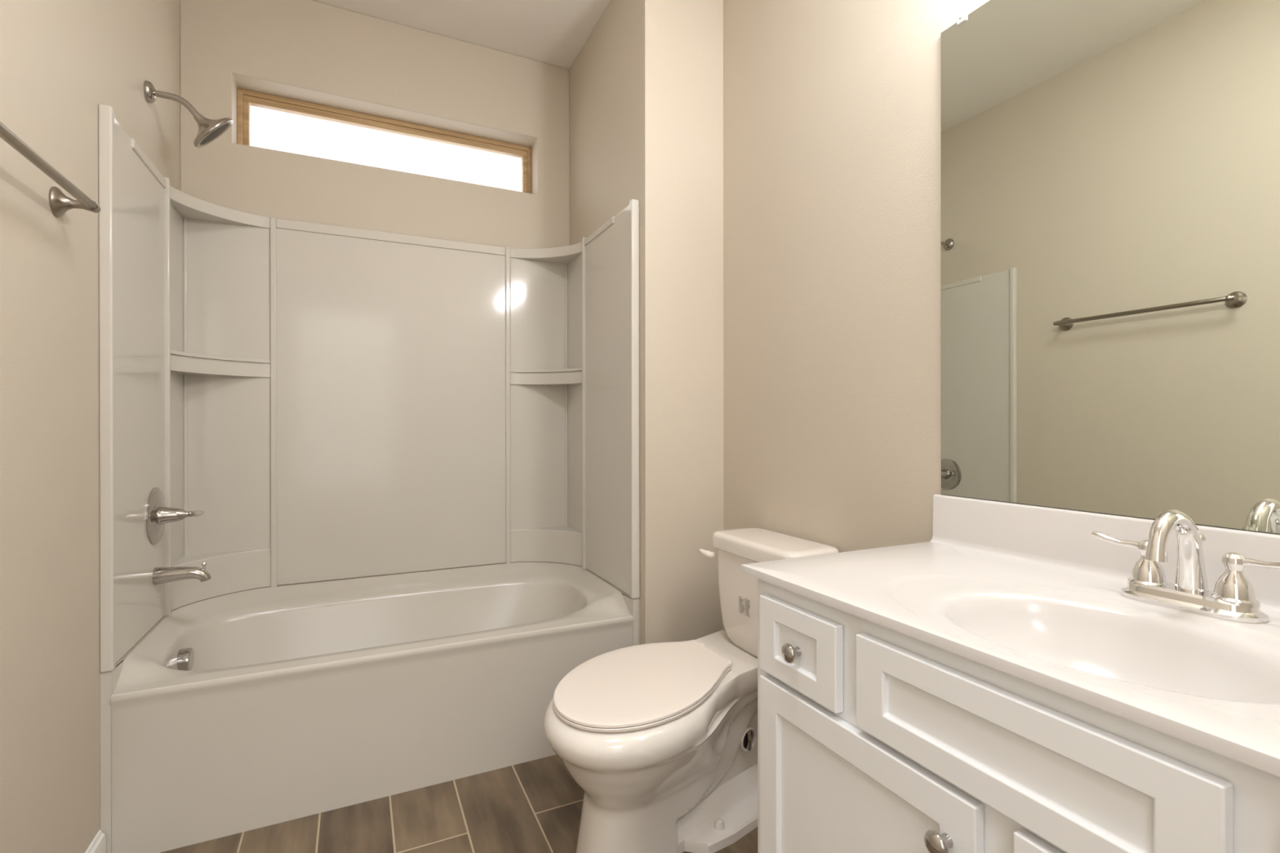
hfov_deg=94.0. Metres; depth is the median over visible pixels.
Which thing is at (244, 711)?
bathtub
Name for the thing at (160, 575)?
tub spout
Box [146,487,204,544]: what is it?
shower valve
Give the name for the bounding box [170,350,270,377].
shelf
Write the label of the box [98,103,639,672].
tub surround
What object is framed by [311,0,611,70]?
ceiling
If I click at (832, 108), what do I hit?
wall
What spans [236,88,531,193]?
window
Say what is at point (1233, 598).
sink faucet
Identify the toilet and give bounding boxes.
[543,527,839,852]
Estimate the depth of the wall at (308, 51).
2.51 m
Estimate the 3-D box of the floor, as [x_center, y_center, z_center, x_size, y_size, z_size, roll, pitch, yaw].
[-0.222,1.178,1.278,2.120,0.100,3.260,0,0,-25]
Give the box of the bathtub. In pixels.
[100,562,639,852]
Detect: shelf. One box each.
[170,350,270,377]
[510,367,582,386]
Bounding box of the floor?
[160,754,757,852]
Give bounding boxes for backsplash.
[928,494,1279,612]
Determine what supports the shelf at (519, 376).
attached to the tub surround
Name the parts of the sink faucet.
lever, handle, spout, plate, lift rod, handle, lever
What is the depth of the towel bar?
1.21 m
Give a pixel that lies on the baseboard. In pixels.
(98, 845)
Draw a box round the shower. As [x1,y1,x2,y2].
[143,80,232,147]
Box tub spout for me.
[152,562,211,585]
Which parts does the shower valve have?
handle, lever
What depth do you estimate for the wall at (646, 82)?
2.22 m
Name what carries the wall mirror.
attached to the wall at (832, 108)
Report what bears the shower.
attached to the wall at (60, 60)
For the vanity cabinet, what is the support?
on the floor
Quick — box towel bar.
[0,121,100,217]
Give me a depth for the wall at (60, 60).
1.30 m
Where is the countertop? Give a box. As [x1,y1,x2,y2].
[740,494,1279,777]
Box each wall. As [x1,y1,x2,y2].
[0,0,180,852]
[180,0,569,248]
[568,0,723,644]
[723,0,1279,630]
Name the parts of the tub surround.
panel, panel, panel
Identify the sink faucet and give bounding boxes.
[1091,509,1279,623]
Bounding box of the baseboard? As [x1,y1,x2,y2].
[84,830,106,852]
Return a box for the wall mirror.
[940,0,1279,533]
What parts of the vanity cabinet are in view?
knob, drawer, door, knob, door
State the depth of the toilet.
1.58 m
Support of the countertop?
on the vanity cabinet
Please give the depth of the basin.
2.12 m
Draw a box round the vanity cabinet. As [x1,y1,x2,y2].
[757,578,1279,852]

